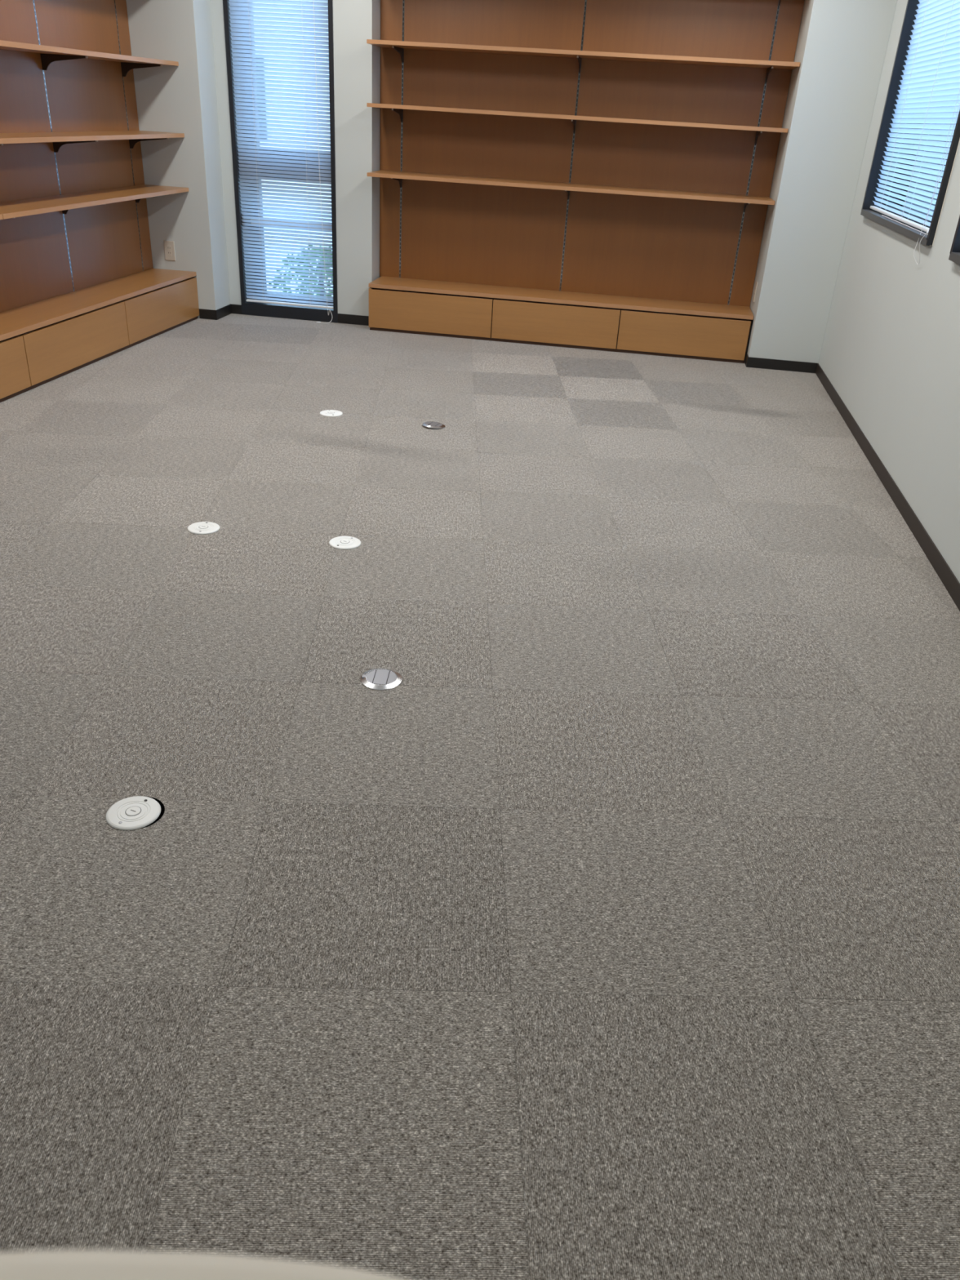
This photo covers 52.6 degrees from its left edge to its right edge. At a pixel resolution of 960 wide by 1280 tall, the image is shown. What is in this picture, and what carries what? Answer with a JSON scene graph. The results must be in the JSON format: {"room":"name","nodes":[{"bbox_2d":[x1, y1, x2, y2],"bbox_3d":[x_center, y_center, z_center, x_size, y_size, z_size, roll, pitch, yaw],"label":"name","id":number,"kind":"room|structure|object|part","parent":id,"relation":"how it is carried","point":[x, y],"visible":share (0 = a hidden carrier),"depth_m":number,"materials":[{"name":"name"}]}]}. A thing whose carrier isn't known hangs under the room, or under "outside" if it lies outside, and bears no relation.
{"room":"empty office room","nodes":[
{"label":"empty office room","id":0,"kind":"room"},
{"bbox_2d":[125,0,230,318],"bbox_3d":[-1.892,-3.486,6.239,0.514,2.600,0.718,7,29,7],"label":"wall column","id":1,"kind":"structure","parent":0,"point":[182,98],"depth_m":6.04,"materials":[{"name":"white paint"}]},
{"bbox_2d":[164,240,175,260],"bbox_3d":[-2.029,-2.545,6.351,0.070,0.120,0.008,7,29,7],"label":"wall outlet","id":2,"kind":"object","parent":1,"relation":"attached to","point":[169,247],"visible":1,"depth_m":6.35,"materials":[{"name":"beige plastic"}]},
{"bbox_2d":[167,244,171,256],"bbox_3d":[-2.029,-2.543,6.349,0.024,0.068,0.002,7,29,7],"label":"socket","id":3,"kind":"object","parent":2,"relation":"attached to","point":[169,246],"depth_m":6.35,"materials":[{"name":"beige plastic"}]},
{"bbox_2d":[199,304,231,319],"bbox_3d":[-1.800,-2.238,6.615,0.122,0.062,0.254,7,29,7],"label":"baseboard","id":4,"kind":"structure","parent":1,"relation":"attached to","point":[226,310],"depth_m":6.52,"materials":[{"name":"black plastic"}]},
{"bbox_2d":[210,0,380,315],"bbox_3d":[-1.124,-3.450,6.260,1.004,2.600,0.464,7,29,7],"label":"wall","id":5,"kind":"structure","parent":0,"point":[357,63],"depth_m":6.15,"materials":[{"name":"white paint"}]},
{"bbox_2d":[230,303,241,314],"bbox_3d":[-1.684,-2.286,6.717,0.082,0.062,0.006,7,29,7],"label":"baseboard","id":6,"kind":"structure","parent":5,"relation":"attached to","point":[236,308],"depth_m":6.71,"materials":[{"name":"black plastic"}]},
{"bbox_2d":[222,0,337,323],"bbox_3d":[-1.226,-3.280,6.250,0.683,2.300,0.272,7,29,7],"label":"window","id":7,"kind":"structure","parent":5,"relation":"in","point":[282,311],"depth_m":6.40,"materials":[{"name":"black metal"}]},
{"bbox_2d":[228,0,333,323],"bbox_3d":[-1.250,-3.194,6.131,0.627,2.260,0.104,7,29,7],"label":"blind","id":8,"kind":"object","parent":7,"relation":"attached to","point":[240,6],"visible":1,"depth_m":6.18,"materials":[{"name":"white plastic"}]},
{"bbox_3d":[-1.425,-3.263,6.168,0.002,2.132,0.029,13,30,17],"label":"ladder cord","id":9,"kind":"part","parent":8,"relation":"part of","materials":[{"name":"white fabric"}]},
{"bbox_3d":[-1.301,-2.302,6.659,0.623,0.014,0.026,7,29,7],"label":"rail","id":10,"kind":"part","parent":8,"relation":"part of","materials":[{"name":"white"}]},
{"bbox_3d":[-1.094,-3.222,6.128,0.002,2.132,0.029,13,30,17],"label":"ladder cord","id":11,"kind":"part","parent":8,"relation":"part of","materials":[{"name":"white fabric"}]},
{"bbox_3d":[-0.992,-3.129,6.103,0.096,2.200,0.064,7,29,7],"label":"pull cord","id":12,"kind":"part","parent":8,"relation":"part of","materials":[{"name":"white plastic"}]},
{"bbox_2d":[337,313,368,325],"bbox_3d":[-0.846,-2.180,6.617,0.254,0.062,0.006,7,29,7],"label":"baseboard","id":13,"kind":"structure","parent":5,"relation":"attached to","point":[342,318],"depth_m":6.62,"materials":[{"name":"black plastic"}]},
{"bbox_2d":[0,313,959,1279],"bbox_3d":[-0.740,0.043,2.621,6.053,0.001,10.163,2,29,-3],"label":"floor","id":14,"kind":"structure","parent":0,"point":[615,935],"depth_m":2.08,"materials":[{"name":"carpet"}]},
{"bbox_2d":[0,276,199,402],"bbox_3d":[-2.349,-1.364,4.738,0.297,0.268,4.008,7,29,7],"label":"base cabinet","id":15,"kind":"object","parent":14,"relation":"on","point":[32,359],"visible":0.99,"depth_m":5.25,"materials":[{"name":"brown wood"}]},
{"bbox_3d":[-2.292,-1.121,4.285,0.018,0.241,1.006,7,29,7],"label":"drawer","id":16,"kind":"part","parent":15,"relation":"part of","materials":[{"name":"brown wood"}]},
{"bbox_3d":[-2.127,-1.592,5.166,0.018,0.241,1.006,7,29,7],"label":"drawer","id":17,"kind":"part","parent":15,"relation":"part of","materials":[{"name":"brown wood"}]},
{"bbox_2d":[0,268,196,341],"bbox_3d":[-2.340,-1.496,4.667,0.298,0.024,4.008,7,29,7],"label":"shelf","id":18,"kind":"object","parent":15,"relation":"on","point":[23,319],"visible":1,"depth_m":5.33,"materials":[{"name":"brown wood"}]},
{"bbox_3d":[-1.964,-2.056,6.036,0.018,0.241,0.981,7,29,7],"label":"drawer","id":19,"kind":"part","parent":15,"relation":"part of","materials":[{"name":"brown wood"}]},
{"bbox_2d":[105,795,164,830],"bbox_3d":[-0.722,0.359,2.035,0.115,0.007,0.115,13,30,17],"label":"floor outlet cover","id":20,"kind":"object","parent":14,"relation":"on","point":[135,812],"visible":1,"depth_m":2.03,"materials":[{"name":"white plastic"}]},
{"bbox_2d":[0,1248,406,1279],"bbox_3d":[-0.347,0.729,0.271,0.634,1.088,0.580,7,29,7],"label":"table","id":21,"kind":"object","parent":14,"relation":"on","point":[51,1264],"depth_m":0.23,"materials":[{"name":"white laminate"}]},
{"bbox_2d":[186,521,219,534],"bbox_3d":[-0.963,-0.392,3.385,0.110,0.007,0.110,3,29,0],"label":"floor outlet cover","id":22,"kind":"object","parent":14,"relation":"on","point":[202,527],"visible":1,"depth_m":3.38,"materials":[{"name":"white plastic"}]},
{"bbox_2d":[320,409,342,417],"bbox_3d":[-0.721,-1.101,4.710,0.110,0.007,0.110,-8,30,-19],"label":"floor outlet cover","id":23,"kind":"object","parent":14,"relation":"on","point":[331,413],"visible":1,"depth_m":4.70,"materials":[{"name":"white plastic"}]},
{"bbox_2d":[328,536,360,549],"bbox_3d":[-0.464,-0.336,3.338,0.110,0.007,0.110,18,32,24],"label":"floor outlet cover","id":24,"kind":"object","parent":14,"relation":"on","point":[340,542],"visible":1,"depth_m":3.33,"materials":[{"name":"white plastic"}]},
{"bbox_2d":[360,667,402,690],"bbox_3d":[-0.260,0.101,2.561,0.110,0.008,0.110,4,29,2],"label":"floor outlet","id":25,"kind":"object","parent":14,"relation":"on","point":[380,679],"visible":1,"depth_m":2.55,"materials":[{"name":"silver metal"}]},
{"bbox_3d":[-0.260,0.100,2.561,0.080,0.005,0.080,4,29,2],"label":"lid plate","id":26,"kind":"part","parent":25,"relation":"part of","materials":[{"name":"grey paint"}]},
{"bbox_2d":[422,422,445,428],"bbox_3d":[-0.219,-1.022,4.617,0.110,0.013,0.110,0,29,-6],"label":"floor outlet","id":27,"kind":"object","parent":14,"relation":"on","point":[428,424],"visible":1,"depth_m":4.60,"materials":[{"name":"silver metal"}]},
{"bbox_3d":[-0.219,-1.023,4.617,0.080,0.005,0.080,13,27,13],"label":"lid plate","id":28,"kind":"part","parent":27,"relation":"part of","materials":[{"name":"grey paint"}]},
{"bbox_2d":[368,287,751,363],"bbox_3d":[0.506,-2.112,6.428,2.466,0.268,0.341,7,29,7],"label":"base cabinet","id":29,"kind":"object","parent":14,"relation":"on","point":[711,338],"visible":0.98,"depth_m":6.28,"materials":[{"name":"brown wood"}]},
{"bbox_3d":[-0.329,-2.146,6.382,0.822,0.241,0.018,7,29,7],"label":"drawer","id":30,"kind":"part","parent":29,"relation":"part of","materials":[{"name":"brown wood"}]},
{"bbox_3d":[0.484,-2.042,6.285,0.817,0.241,0.018,7,29,7],"label":"drawer","id":31,"kind":"part","parent":29,"relation":"part of","materials":[{"name":"brown wood"}]},
{"bbox_2d":[368,275,753,319],"bbox_3d":[0.516,-2.243,6.356,2.470,0.024,0.342,7,29,7],"label":"shelf","id":32,"kind":"object","parent":29,"relation":"on","point":[384,282],"visible":1,"depth_m":6.29,"materials":[{"name":"brown wood"}]},
{"bbox_3d":[1.291,-1.940,6.188,0.809,0.241,0.018,7,29,7],"label":"drawer","id":33,"kind":"part","parent":29,"relation":"part of","materials":[{"name":"brown wood"}]},
{"bbox_2d":[379,0,804,307],"bbox_3d":[0.616,-3.281,6.144,2.493,2.600,0.255,7,29,7],"label":"wall","id":34,"kind":"structure","parent":0,"point":[804,1],"depth_m":5.92,"materials":[{"name":"white paint"}]},
{"bbox_2d":[379,0,804,306],"bbox_3d":[0.597,-3.281,5.992,2.488,2.156,0.015,7,29,7],"label":"wall panel","id":35,"kind":"object","parent":34,"relation":"attached to","point":[621,245],"visible":1,"depth_m":6.07,"materials":[{"name":"brown wood"}]},
{"bbox_2d":[399,0,404,277],"bbox_3d":[-0.490,-3.395,6.129,0.011,2.104,0.006,7,29,7],"label":"shelf standard","id":36,"kind":"object","parent":35,"relation":"attached to","point":[403,1],"visible":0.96,"depth_m":6.23,"materials":[{"name":"metal"}]},
{"bbox_2d":[367,169,774,212],"bbox_3d":[0.546,-2.783,6.053,2.476,0.095,0.360,7,29,7],"label":"wall shelf","id":37,"kind":"object","parent":35,"relation":"attached to","point":[397,175],"visible":1,"depth_m":5.94,"materials":[{"name":"brown wood"}]},
{"bbox_2d":[559,0,586,290],"bbox_3d":[0.593,-3.258,6.000,0.011,2.104,0.006,7,29,7],"label":"shelf standard","id":38,"kind":"object","parent":35,"relation":"attached to","point":[585,2],"visible":0.95,"depth_m":6.10,"materials":[{"name":"metal"}]},
{"bbox_2d":[366,102,787,144],"bbox_3d":[0.567,-3.115,5.872,2.476,0.095,0.360,7,29,7],"label":"wall shelf","id":39,"kind":"object","parent":35,"relation":"attached to","point":[398,108],"visible":1,"depth_m":5.70,"materials":[{"name":"brown wood"}]},
{"bbox_2d":[366,39,799,82],"bbox_3d":[0.584,-3.401,5.716,2.476,0.095,0.360,7,29,7],"label":"wall shelf","id":40,"kind":"object","parent":35,"relation":"attached to","point":[398,46],"visible":1,"depth_m":5.60,"materials":[{"name":"brown wood"}]},
{"bbox_2d":[727,2,780,305],"bbox_3d":[1.685,-3.120,5.869,0.011,2.104,0.006,7,29,7],"label":"shelf standard","id":41,"kind":"object","parent":35,"relation":"attached to","point":[778,7],"visible":0.94,"depth_m":5.96,"materials":[{"name":"metal"}]},
{"bbox_2d":[744,0,897,363],"bbox_3d":[2.017,-2.995,5.778,0.426,2.600,0.700,7,29,7],"label":"wall pier","id":42,"kind":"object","parent":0,"point":[842,45],"visible":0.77,"depth_m":5.58,"materials":[{"name":"white paint"}]},
{"bbox_2d":[752,280,758,302],"bbox_3d":[1.742,-2.205,6.149,0.008,0.120,0.070,7,29,7],"label":"wall outlet","id":43,"kind":"object","parent":42,"relation":"attached to","point":[757,282],"visible":1,"depth_m":6.13,"materials":[{"name":"beige plastic"}]},
{"bbox_2d":[745,353,817,373],"bbox_3d":[1.894,-1.742,6.122,0.425,0.062,0.104,7,29,7],"label":"baseboard","id":44,"kind":"object","parent":42,"relation":"attached to","point":[755,362],"visible":1,"depth_m":6.08,"materials":[{"name":"black plastic"}]},
{"bbox_2d":[818,0,959,582],"bbox_3d":[1.631,-0.859,1.821,0.280,2.600,9.700,7,29,7],"label":"wall","id":45,"kind":"structure","parent":0,"point":[890,352],"depth_m":4.13,"materials":[{"name":"white paint"}]},
{"bbox_2d":[815,363,959,611],"bbox_3d":[1.364,0.400,2.139,0.006,0.062,8.995,7,29,7],"label":"baseboard","id":46,"kind":"structure","parent":45,"relation":"attached to","point":[944,571],"depth_m":3.93,"materials":[{"name":"brown plastic"}]},
{"bbox_2d":[860,0,959,245],"bbox_3d":[2.046,-2.523,4.284,0.150,1.319,1.525,7,29,7],"label":"window","id":47,"kind":"structure","parent":45,"relation":"in","point":[927,240],"depth_m":4.85,"materials":[{"name":"black metal"}]},
{"bbox_3d":[2.012,-1.957,4.593,0.150,0.028,1.497,7,29,7],"label":"sill","id":48,"kind":"part","parent":47,"relation":"part of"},
{"bbox_3d":[2.103,-2.518,4.279,0.035,1.265,1.467,7,29,7],"label":"sash","id":49,"kind":"part","parent":47,"relation":"part of","materials":[{"name":"black metal"}]},
{"bbox_2d":[870,0,959,264],"bbox_3d":[1.997,-2.481,4.320,0.076,1.376,1.461,7,29,7],"label":"blind","id":50,"kind":"object","parent":47,"relation":"attached to","point":[931,73],"visible":0.93,"depth_m":4.42,"materials":[{"name":"white plastic"}]},
{"bbox_3d":[1.989,-1.986,4.586,0.026,0.014,1.461,7,29,7],"label":"rail","id":51,"kind":"part","parent":50,"relation":"part of","materials":[{"name":"white plastic"}]},
{"bbox_3d":[1.924,-1.883,4.405,0.003,0.003,1.025,7,29,7],"label":"cord","id":52,"kind":"part","parent":50,"relation":"part of","materials":[{"name":"white plastic"}]},
{"bbox_3d":[2.096,-2.735,4.691,0.029,1.215,0.002,13,30,17],"label":"ladder cord","id":53,"kind":"part","parent":50,"relation":"part of","materials":[{"name":"white plastic"}]},
{"bbox_3d":[2.012,-2.493,4.239,0.029,1.215,0.002,13,30,17],"label":"ladder cord","id":54,"kind":"part","parent":50,"relation":"part of","materials":[{"name":"white plastic"}]},
{"bbox_3d":[1.864,-2.166,3.764,0.033,1.342,0.111,14,30,19],"label":"pull cord","id":55,"kind":"part","parent":50,"relation":"part of","materials":[{"name":"white plastic"}]},
{"bbox_3d":[1.937,-2.279,3.838,0.029,1.215,0.002,13,30,17],"label":"ladder cord","id":56,"kind":"part","parent":50,"relation":"part of","materials":[{"name":"white fabric"}]},
{"bbox_3d":[2.106,-2.523,4.289,0.006,1.201,1.425,7,29,7],"label":"pane","id":57,"kind":"part","parent":47,"relation":"part of","materials":[{"name":"clear glass"}]},
{"bbox_2d":[948,216,959,265],"bbox_3d":[1.741,-1.649,2.659,0.150,1.329,1.525,7,29,7],"label":"window","id":58,"kind":"structure","parent":45,"relation":"in","point":[954,256],"depth_m":3.59,"materials":[{"name":"black metal"}]},
{"bbox_3d":[1.706,-1.079,2.970,0.150,0.028,1.497,7,29,7],"label":"sill","id":59,"kind":"part","parent":58,"relation":"part of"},
{"bbox_3d":[-3.043,-1.281,2.071,0.395,2.600,9.002,7,29,7],"label":"wall","id":60,"kind":"structure","parent":0,"visible":0},
{"bbox_2d":[0,0,153,312],"bbox_3d":[-2.465,-2.383,4.004,0.012,2.156,4.379,7,29,7],"label":"wall panel","id":61,"kind":"object","parent":60,"relation":"attached to","point":[84,95],"visible":1,"depth_m":5.32,"materials":[{"name":"brown wood"}]},
{"bbox_2d":[32,0,74,291],"bbox_3d":[-2.268,-2.917,5.055,0.006,2.104,0.011,7,29,7],"label":"shelf standard","id":62,"kind":"object","parent":61,"relation":"attached to","point":[33,0],"visible":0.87,"depth_m":5.21,"materials":[{"name":"metal"}]},
{"bbox_2d":[0,40,178,76],"bbox_3d":[-2.116,-2.976,4.994,0.294,0.096,1.991,7,29,7],"label":"wall shelf","id":63,"kind":"object","parent":61,"relation":"attached to","point":[49,55],"visible":1,"depth_m":5.00,"materials":[{"name":"brown wood"}]},
{"bbox_2d":[0,130,184,152],"bbox_3d":[-2.137,-2.642,5.176,0.294,0.096,1.991,7,29,7],"label":"wall shelf","id":64,"kind":"object","parent":61,"relation":"attached to","point":[59,139],"visible":1,"depth_m":5.16,"materials":[{"name":"brown wood"}]},
{"bbox_2d":[0,184,188,219],"bbox_3d":[-2.153,-2.375,5.322,0.294,0.096,1.991,7,29,7],"label":"wall shelf","id":65,"kind":"object","parent":61,"relation":"attached to","point":[18,208],"visible":1,"depth_m":5.19,"materials":[{"name":"brown wood"}]},
{"bbox_2d":[114,0,143,271],"bbox_3d":[-2.129,-3.314,5.797,0.006,2.104,0.011,7,29,7],"label":"shelf standard","id":66,"kind":"object","parent":61,"relation":"attached to","point":[114,0],"visible":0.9,"depth_m":5.90,"materials":[{"name":"metal"}]},
{"label":"outside","id":67,"kind":"structure","parent":0,"visible":0},
{"bbox_2d":[262,208,333,297],"bbox_3d":[1.866,-4.063,11.270,28.000,0.200,36.000,7,29,7],"label":"ground","id":68,"kind":"structure","parent":67,"point":[263,209],"depth_m":12.65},
{"bbox_2d":[253,0,331,211],"bbox_3d":[-2.240,-9.791,17.540,6.400,3.400,5.500,7,29,7],"label":"building","id":69,"kind":"structure","parent":68,"relation":"on","point":[289,0],"depth_m":15.54,"materials":[{"name":"grey paint"}]},
{"bbox_2d":[268,244,333,296],"bbox_3d":[-1.256,-2.751,7.621,0.805,0.666,0.767,26,36,35],"label":"shrub","id":70,"kind":"object","parent":68,"relation":"on","point":[308,245],"visible":0.09,"depth_m":7.47,"materials":[{"name":"green plant"}]},
{"bbox_3d":[-1.249,-2.682,7.662,0.060,0.500,0.060,7,29,7],"label":"stem","id":71,"kind":"part","parent":70,"relation":"part of","materials":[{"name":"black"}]}
]}

